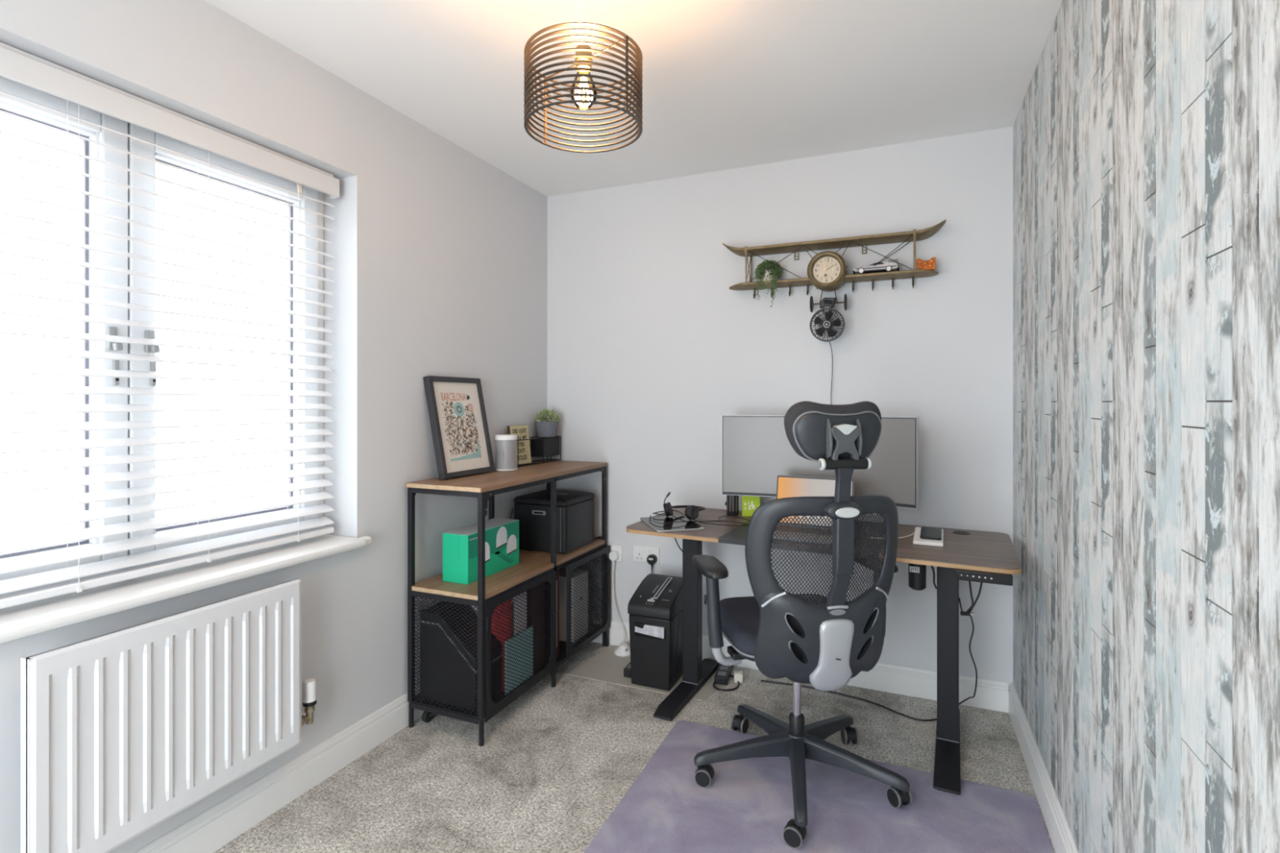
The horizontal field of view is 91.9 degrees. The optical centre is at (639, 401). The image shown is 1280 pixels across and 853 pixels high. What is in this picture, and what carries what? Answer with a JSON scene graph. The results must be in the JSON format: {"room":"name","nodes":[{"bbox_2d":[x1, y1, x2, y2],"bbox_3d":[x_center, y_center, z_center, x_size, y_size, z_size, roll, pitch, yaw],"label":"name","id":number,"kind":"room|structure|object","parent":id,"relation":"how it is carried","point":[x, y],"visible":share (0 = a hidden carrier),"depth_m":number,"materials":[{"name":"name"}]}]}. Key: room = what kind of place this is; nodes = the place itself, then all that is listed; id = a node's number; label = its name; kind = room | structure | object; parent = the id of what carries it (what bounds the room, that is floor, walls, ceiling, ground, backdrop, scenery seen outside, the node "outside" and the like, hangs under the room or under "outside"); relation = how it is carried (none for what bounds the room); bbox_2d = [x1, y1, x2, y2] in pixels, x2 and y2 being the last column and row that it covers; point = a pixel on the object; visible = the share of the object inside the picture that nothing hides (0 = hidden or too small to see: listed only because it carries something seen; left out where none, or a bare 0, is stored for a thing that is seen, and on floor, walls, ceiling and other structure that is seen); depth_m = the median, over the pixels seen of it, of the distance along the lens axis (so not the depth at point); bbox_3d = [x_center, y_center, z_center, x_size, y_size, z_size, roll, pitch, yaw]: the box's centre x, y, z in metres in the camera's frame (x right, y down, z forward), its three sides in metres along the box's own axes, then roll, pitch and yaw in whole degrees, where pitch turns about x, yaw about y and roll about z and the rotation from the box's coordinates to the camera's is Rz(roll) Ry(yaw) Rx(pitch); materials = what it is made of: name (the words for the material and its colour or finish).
{"room":"home office","nodes":[
{"label":"home office","id":0,"kind":"room"},
{"bbox_2d":[0,0,546,852],"bbox_3d":[-1.413,0.070,1.629,0.260,2.400,3.986,0,0,23],"label":"wall","id":1,"kind":"structure","parent":0,"point":[438,263],"depth_m":2.26,"materials":[{"name":"grey paint"}]},
{"bbox_2d":[0,76,323,595],"bbox_3d":[-1.429,-0.165,1.693,0.111,1.301,1.306,0,0,23],"label":"window","id":2,"kind":"structure","parent":1,"relation":"in","point":[8,104],"depth_m":1.70,"materials":[{"name":"white plastic"}]},
{"bbox_2d":[0,41,339,608],"bbox_3d":[-1.352,-0.172,1.648,0.066,1.281,1.264,0,0,23],"label":"blind","id":3,"kind":"object","parent":2,"relation":"attached to","point":[17,65],"visible":1,"depth_m":1.67,"materials":[{"name":"white plastic"}]},
{"bbox_2d":[20,578,316,852],"bbox_3d":[-1.203,0.803,1.672,0.094,0.510,0.722,0,0,23],"label":"radiator","id":4,"kind":"object","parent":1,"relation":"attached to","point":[123,731],"visible":1,"depth_m":1.54,"materials":[{"name":"metal"}]},
{"bbox_2d":[0,534,372,644],"bbox_3d":[-1.326,0.501,1.649,0.215,0.030,1.378,0,0,23],"label":"window sill","id":5,"kind":"structure","parent":1,"relation":"attached to","point":[26,620],"depth_m":1.64,"materials":[{"name":"white paint"}]},
{"bbox_2d":[133,686,423,852],"bbox_3d":[-1.266,1.210,1.621,0.018,0.120,3.886,0,0,23],"label":"baseboard","id":6,"kind":"structure","parent":1,"relation":"attached to","point":[211,829],"depth_m":1.94,"materials":[{"name":"white paint"}]},
{"bbox_2d":[204,0,1062,196],"bbox_3d":[-0.243,-1.190,1.216,2.538,0.120,4.146,0,0,23],"label":"ceiling","id":7,"kind":"structure","parent":0,"point":[727,84],"depth_m":2.10,"materials":[{"name":"white paint"}]},
{"bbox_2d":[524,0,642,152],"bbox_3d":[-0.143,-0.913,1.581,0.300,0.434,0.300,0,0,23],"label":"pendant lamp","id":8,"kind":"object","parent":7,"relation":"hanging from","point":[583,61],"visible":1,"depth_m":1.51,"materials":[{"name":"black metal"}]},
{"bbox_2d":[574,44,592,73],"bbox_3d":[-0.143,-0.880,1.581,0.046,0.063,0.046,0,0,23],"label":"socket","id":9,"kind":"object","parent":8,"relation":"attached to","point":[581,46],"depth_m":1.56,"materials":[{"name":"gold metal"}]},
{"bbox_2d":[213,641,1055,852],"bbox_3d":[-0.419,1.330,0.802,2.538,0.120,5.046,0,0,23],"label":"floor","id":10,"kind":"structure","parent":0,"point":[553,765],"depth_m":2.17,"materials":[{"name":"grey carpet"}]},
{"bbox_2d":[421,711,435,723],"bbox_3d":[-0.799,1.244,2.446,0.118,0.052,0.049,0,0,17],"label":"castor","id":11,"kind":"object","parent":10,"relation":"on","point":[427,717],"visible":0.54,"depth_m":2.45,"materials":[{"name":"plastic"}]},
{"bbox_2d":[405,459,610,746],"bbox_3d":[-0.534,0.792,2.822,0.379,0.955,1.051,0,0,23],"label":"shelving unit","id":12,"kind":"object","parent":10,"relation":"on","point":[534,568],"visible":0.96,"depth_m":2.45,"materials":[{"name":"black metal"}]},
{"bbox_2d":[422,375,495,479],"bbox_3d":[-0.769,0.104,2.661,0.112,0.422,0.335,0,0,23],"label":"picture frame","id":13,"kind":"object","parent":12,"relation":"on","point":[462,445],"visible":1,"depth_m":2.64,"materials":[{"name":"black wood"}]},
{"bbox_2d":[418,600,502,710],"bbox_3d":[-0.710,0.993,2.462,0.274,0.345,0.174,0,0,23],"label":"magazine file","id":14,"kind":"object","parent":12,"relation":"on","point":[442,602],"visible":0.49,"depth_m":2.40,"materials":[{"name":"black plastic"}]},
{"bbox_2d":[471,605,477,613],"bbox_3d":[-0.694,0.982,2.625,0.100,0.366,0.118,0,0,23],"label":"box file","id":15,"kind":"object","parent":12,"relation":"on","point":[473,606],"visible":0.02,"depth_m":2.56,"materials":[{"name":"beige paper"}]},
{"bbox_2d":[442,517,519,584],"bbox_3d":[-0.663,0.620,2.616,0.126,0.194,0.352,0,0,23],"label":"carton","id":16,"kind":"object","parent":12,"relation":"on","point":[460,545],"visible":0.88,"depth_m":2.51,"materials":[{"name":"green cardboard"}]},
{"bbox_2d":[491,599,511,691],"bbox_3d":[-0.582,0.979,2.512,0.135,0.372,0.018,0,0,23],"label":"ring binder","id":17,"kind":"object","parent":12,"relation":"on","point":[495,615],"visible":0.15,"depth_m":2.49,"materials":[{"name":"red paper"}]},
{"bbox_2d":[494,434,517,471],"bbox_3d":[-0.617,0.234,2.857,0.099,0.163,0.099,0,0,3],"label":"speaker","id":18,"kind":"object","parent":12,"relation":"on","point":[505,444],"visible":0.99,"depth_m":2.82},
{"bbox_2d":[511,602,514,637],"bbox_3d":[-0.576,0.989,2.532,0.132,0.352,0.020,0,0,23],"label":"ring binder","id":19,"kind":"object","parent":12,"relation":"on","point":[511,602],"visible":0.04,"depth_m":2.50,"materials":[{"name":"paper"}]},
{"bbox_2d":[504,626,533,695],"bbox_3d":[-0.492,1.054,2.526,0.010,0.222,0.190,0,0,23],"label":"magazine file","id":20,"kind":"object","parent":12,"relation":"on","point":[531,626],"visible":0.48,"depth_m":2.51,"materials":[{"name":"teal paper"}]},
{"bbox_2d":[511,591,526,635],"bbox_3d":[-0.556,0.967,2.581,0.148,0.396,0.082,0,0,23],"label":"magazine file","id":21,"kind":"object","parent":12,"relation":"on","point":[524,592],"visible":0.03,"depth_m":2.54,"materials":[{"name":"beige paper"}]},
{"bbox_2d":[506,424,531,465],"bbox_3d":[-0.598,0.213,3.075,0.042,0.196,0.140,0,0,29],"label":"wooden sign","id":22,"kind":"object","parent":12,"relation":"on","point":[522,431],"visible":0.8,"depth_m":3.08,"materials":[{"name":"brown wood"}]},
{"bbox_2d":[526,582,543,673],"bbox_3d":[-0.552,0.967,2.718,0.248,0.396,0.095,0,0,23],"label":"binder","id":23,"kind":"object","parent":12,"relation":"on","point":[542,583],"visible":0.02,"depth_m":2.66,"materials":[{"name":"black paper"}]},
{"bbox_2d":[517,435,560,467],"bbox_3d":[-0.547,0.249,3.181,0.090,0.132,0.405,0,0,23],"label":"box","id":24,"kind":"object","parent":12,"relation":"on","point":[543,446],"visible":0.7,"depth_m":3.22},
{"bbox_2d":[534,408,559,436],"bbox_3d":[-0.489,0.107,3.280,0.134,0.152,0.142,0,0,23],"label":"potted succulent","id":25,"kind":"object","parent":24,"relation":"on","point":[544,428],"visible":1,"depth_m":3.24,"materials":[{"name":"grey ceramic"}]},
{"bbox_2d":[534,421,558,436],"bbox_3d":[-0.495,0.142,3.280,0.124,0.080,0.124,0,0,23],"label":"pot","id":26,"kind":"object","parent":25,"relation":"attached to","point":[544,428],"depth_m":3.23,"materials":[{"name":"grey ceramic"}]},
{"bbox_2d":[543,569,559,659],"bbox_3d":[-0.501,0.963,2.860,0.271,0.405,0.057,0,0,23],"label":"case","id":27,"kind":"object","parent":12,"relation":"on","point":[557,571],"visible":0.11,"depth_m":2.80,"materials":[{"name":"black plastic"}]},
{"bbox_2d":[510,489,602,553],"bbox_3d":[-0.416,0.588,3.124,0.337,0.258,0.363,0,0,23],"label":"storage box","id":28,"kind":"object","parent":12,"relation":"on","point":[575,509],"visible":0.82,"depth_m":2.98,"materials":[{"name":"plastic"}]},
{"bbox_2d":[559,567,587,642],"bbox_3d":[-0.378,1.008,3.098,0.192,0.315,0.150,0,0,23],"label":"box","id":29,"kind":"object","parent":12,"relation":"on","point":[562,572],"visible":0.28,"depth_m":3.02,"materials":[{"name":"black plastic"}]},
{"bbox_2d":[564,644,741,701],"bbox_3d":[0.066,1.251,2.927,0.740,0.038,0.395,0,0,23],"label":"protector","id":30,"kind":"object","parent":10,"relation":"on","point":[606,666],"depth_m":2.88,"materials":[{"name":"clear plastic"}]},
{"bbox_2d":[613,643,630,657],"bbox_3d":[-0.082,1.246,3.129,0.096,0.044,0.096,0,0,23],"label":"adapter","id":31,"kind":"object","parent":30,"relation":"on","point":[623,650],"visible":0.86,"depth_m":3.10,"materials":[{"name":"plastic"}]},
{"bbox_2d":[623,662,631,678],"bbox_3d":[-0.033,1.249,2.901,0.050,0.038,0.120,0,0,20],"label":"brick","id":32,"kind":"object","parent":30,"relation":"on","point":[627,670],"visible":0.29,"depth_m":2.85,"materials":[{"name":"black plastic"}]},
{"bbox_2d":[627,573,682,690],"bbox_3d":[0.090,1.045,2.858,0.204,0.445,0.271,0,0,23],"label":"paper shredder","id":33,"kind":"object","parent":30,"relation":"on","point":[655,610],"visible":0.85,"depth_m":2.76,"materials":[{"name":"black plastic"}]},
{"bbox_2d":[717,671,726,675],"bbox_3d":[0.373,1.233,2.813,0.036,0.002,0.036,0,0,16],"label":"outlet","id":34,"kind":"object","parent":30,"relation":"attached to","point":[719,673],"depth_m":2.81,"materials":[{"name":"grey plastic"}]},
{"bbox_2d":[720,666,728,670],"bbox_3d":[0.390,1.233,2.871,0.036,0.002,0.036,0,0,16],"label":"outlet","id":35,"kind":"object","parent":30,"relation":"attached to","point":[722,668],"depth_m":2.87,"materials":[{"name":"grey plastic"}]},
{"bbox_2d":[733,667,742,683],"bbox_3d":[0.447,1.241,2.816,0.040,0.058,0.040,0,0,6],"label":"plug","id":36,"kind":"object","parent":10,"relation":"on","point":[738,675],"visible":1,"depth_m":2.80,"materials":[{"name":"beige plastic"}]},
{"bbox_2d":[583,720,1053,852],"bbox_3d":[0.536,1.268,1.821,1.215,0.004,0.900,0,0,23],"label":"chair mat","id":37,"kind":"object","parent":10,"relation":"on","point":[747,806],"visible":0.97,"depth_m":1.91,"materials":[{"name":"purple plastic"}]},
{"bbox_2d":[692,400,911,848],"bbox_3d":[0.518,0.634,2.096,0.676,1.273,0.698,0,0,-9],"label":"office chair","id":38,"kind":"object","parent":37,"relation":"on","point":[824,642],"visible":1,"depth_m":1.84,"materials":[{"name":"black plastic"}]},
{"bbox_2d":[626,507,1022,795],"bbox_3d":[0.689,0.891,2.488,1.400,0.757,0.643,0,0,27],"label":"desk","id":39,"kind":"object","parent":10,"relation":"on","point":[982,557],"visible":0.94,"depth_m":2.27,"materials":[{"name":"brown wood"}]},
{"bbox_2d":[640,515,748,532],"bbox_3d":[0.228,0.504,2.649,0.410,0.021,0.313,0,0,-15],"label":"tablet","id":40,"kind":"object","parent":39,"relation":"on","point":[671,523],"visible":1,"depth_m":2.58,"materials":[{"name":"silver metal"}]},
{"bbox_2d":[652,492,748,526],"bbox_3d":[0.247,0.449,2.666,0.245,0.117,0.476,0,0,-29],"label":"headset","id":41,"kind":"object","parent":39,"relation":"on","point":[691,512],"visible":0.99,"depth_m":2.69,"materials":[{"name":"black plastic"}]},
{"bbox_2d":[662,502,673,516],"bbox_3d":[0.125,0.475,2.739,0.055,0.063,0.064,0,0,23],"label":"ear cup","id":42,"kind":"object","parent":41,"relation":"on","point":[668,508],"depth_m":2.71,"materials":[{"name":"black plastic"}]},
{"bbox_2d":[684,505,698,519],"bbox_3d":[0.222,0.475,2.660,0.051,0.063,0.064,0,0,23],"label":"ear cup","id":43,"kind":"object","parent":41,"relation":"on","point":[691,513],"depth_m":2.65,"materials":[{"name":"black plastic"}]},
{"bbox_2d":[724,494,738,515],"bbox_3d":[0.422,0.436,2.826,0.055,0.157,0.055,0,0,-29],"label":"canister","id":44,"kind":"object","parent":39,"relation":"on","point":[732,501],"visible":0.7,"depth_m":2.80,"materials":[{"name":"plastic"}]},
{"bbox_2d":[742,495,759,516],"bbox_3d":[0.502,0.448,2.803,0.080,0.135,0.041,0,0,7],"label":"carton","id":45,"kind":"object","parent":39,"relation":"on","point":[749,504],"visible":0.67,"depth_m":2.78,"materials":[{"name":"green cardboard"}]},
{"bbox_2d":[718,475,853,545],"bbox_3d":[0.544,0.409,2.476,0.567,0.212,0.310,0,0,27],"label":"laptop","id":46,"kind":"object","parent":39,"relation":"on","point":[787,486],"visible":0.48,"depth_m":2.50,"materials":[{"name":"grey plastic"}]},
{"bbox_2d":[721,415,918,508],"bbox_3d":[0.761,0.287,2.673,0.812,0.455,0.165,0,0,27],"label":"monitor","id":47,"kind":"object","parent":39,"relation":"on","point":[756,450],"visible":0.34,"depth_m":2.70,"materials":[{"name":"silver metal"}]},
{"bbox_2d":[871,527,943,546],"bbox_3d":[1.008,0.501,2.341,0.248,0.028,0.200,0,0,26],"label":"phone stand","id":48,"kind":"object","parent":39,"relation":"on","point":[917,540],"visible":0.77,"depth_m":2.24,"materials":[{"name":"white plastic"}]},
{"bbox_2d":[920,526,941,540],"bbox_3d":[1.085,0.490,2.309,0.070,0.018,0.145,0,0,26],"label":"smartphone","id":49,"kind":"object","parent":48,"relation":"on","point":[927,533],"visible":1,"depth_m":2.29,"materials":[{"name":"black glass"}]},
{"bbox_2d":[958,597,973,616],"bbox_3d":[1.138,0.721,2.183,0.043,0.038,0.092,0,0,6],"label":"cable joiner","id":50,"kind":"object","parent":39,"relation":"attached to","point":[962,613],"visible":0.97,"depth_m":2.14,"materials":[{"name":"black plastic"}]},
{"bbox_2d":[546,126,1013,689],"bbox_3d":[0.494,0.070,3.068,2.638,2.400,0.160,0,0,23],"label":"wall","id":51,"kind":"structure","parent":0,"point":[650,344],"depth_m":2.90,"materials":[{"name":"grey paint"}]},
{"bbox_2d":[607,543,622,561],"bbox_3d":[-0.134,0.790,3.243,0.086,0.086,0.014,0,0,23],"label":"wall socket","id":52,"kind":"object","parent":51,"relation":"attached to","point":[617,548],"visible":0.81,"depth_m":3.23,"materials":[{"name":"white plastic"}]},
{"bbox_2d":[608,551,625,644],"bbox_3d":[-0.110,1.002,3.198,0.044,0.451,0.127,0,0,-43],"label":"plug","id":53,"kind":"object","parent":52,"relation":"attached to","point":[613,555],"visible":1,"depth_m":3.21,"materials":[{"name":"white plastic"}]},
{"bbox_2d":[632,545,659,564],"bbox_3d":[0.031,0.782,3.172,0.146,0.086,0.014,0,0,23],"label":"wall socket","id":54,"kind":"object","parent":51,"relation":"attached to","point":[640,553],"visible":0.93,"depth_m":3.17,"materials":[{"name":"white plastic"}]},
{"bbox_2d":[646,554,657,573],"bbox_3d":[0.084,1.008,3.111,0.046,0.467,0.130,0,0,-38],"label":"plug","id":55,"kind":"object","parent":51,"relation":"attached to","point":[651,559],"visible":0.48,"depth_m":3.13,"materials":[{"name":"black plastic"}]},
{"bbox_2d":[587,617,1008,712],"bbox_3d":[0.505,1.210,2.967,2.182,0.120,0.018,0,0,23],"label":"baseboard","id":56,"kind":"structure","parent":51,"relation":"attached to","point":[990,694],"depth_m":2.68,"materials":[{"name":"white paint"}]},
{"bbox_2d":[722,219,946,312],"bbox_3d":[0.828,-0.581,2.751,0.955,0.355,0.154,0,0,23],"label":"wall shelf","id":57,"kind":"object","parent":51,"relation":"attached to","point":[827,270],"visible":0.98,"depth_m":2.70,"materials":[{"name":"brown wood"}]},
{"bbox_2d":[754,259,782,306],"bbox_3d":[0.590,-0.544,2.855,0.136,0.232,0.139,0,0,23],"label":"trailing plant","id":58,"kind":"object","parent":57,"relation":"on","point":[775,272],"visible":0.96,"depth_m":2.83,"materials":[{"name":"green plant"}]},
{"bbox_2d":[809,297,844,404],"bbox_3d":[0.836,0.055,2.753,0.147,1.031,0.116,0,0,23],"label":"fan","id":59,"kind":"object","parent":57,"relation":"hanging from","point":[827,304],"visible":0.98,"depth_m":2.71,"materials":[{"name":"black metal"}]},
{"bbox_2d":[807,250,847,291],"bbox_3d":[0.834,-0.575,2.748,0.168,0.168,0.154,0,0,23],"label":"clock","id":60,"kind":"object","parent":57,"relation":"on","point":[827,271],"depth_m":2.70,"materials":[{"name":"brown"}]},
{"bbox_2d":[853,258,899,274],"bbox_3d":[1.017,-0.578,2.671,0.185,0.052,0.074,0,0,23],"label":"sports car","id":61,"kind":"object","parent":57,"relation":"on","point":[891,265],"visible":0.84,"depth_m":2.64,"materials":[{"name":"silver metal"}]},
{"bbox_2d":[915,257,935,271],"bbox_3d":[1.200,-0.578,2.601,0.073,0.052,0.033,0,0,23],"label":"ornament","id":62,"kind":"object","parent":57,"relation":"on","point":[930,264],"visible":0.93,"depth_m":2.59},
{"bbox_2d":[1013,0,1279,852],"bbox_3d":[0.819,0.070,0.675,0.160,2.400,3.986,0,0,23],"label":"wall","id":63,"kind":"structure","parent":0,"point":[1146,133],"depth_m":1.11,"materials":[{"name":"grey paper"}]},
{"bbox_2d":[1008,682,1078,852],"bbox_3d":[0.757,1.210,0.756,0.018,0.120,3.886,0,0,23],"label":"baseboard","id":64,"kind":"structure","parent":63,"relation":"attached to","point":[1061,837],"depth_m":1.95,"materials":[{"name":"white paint"}]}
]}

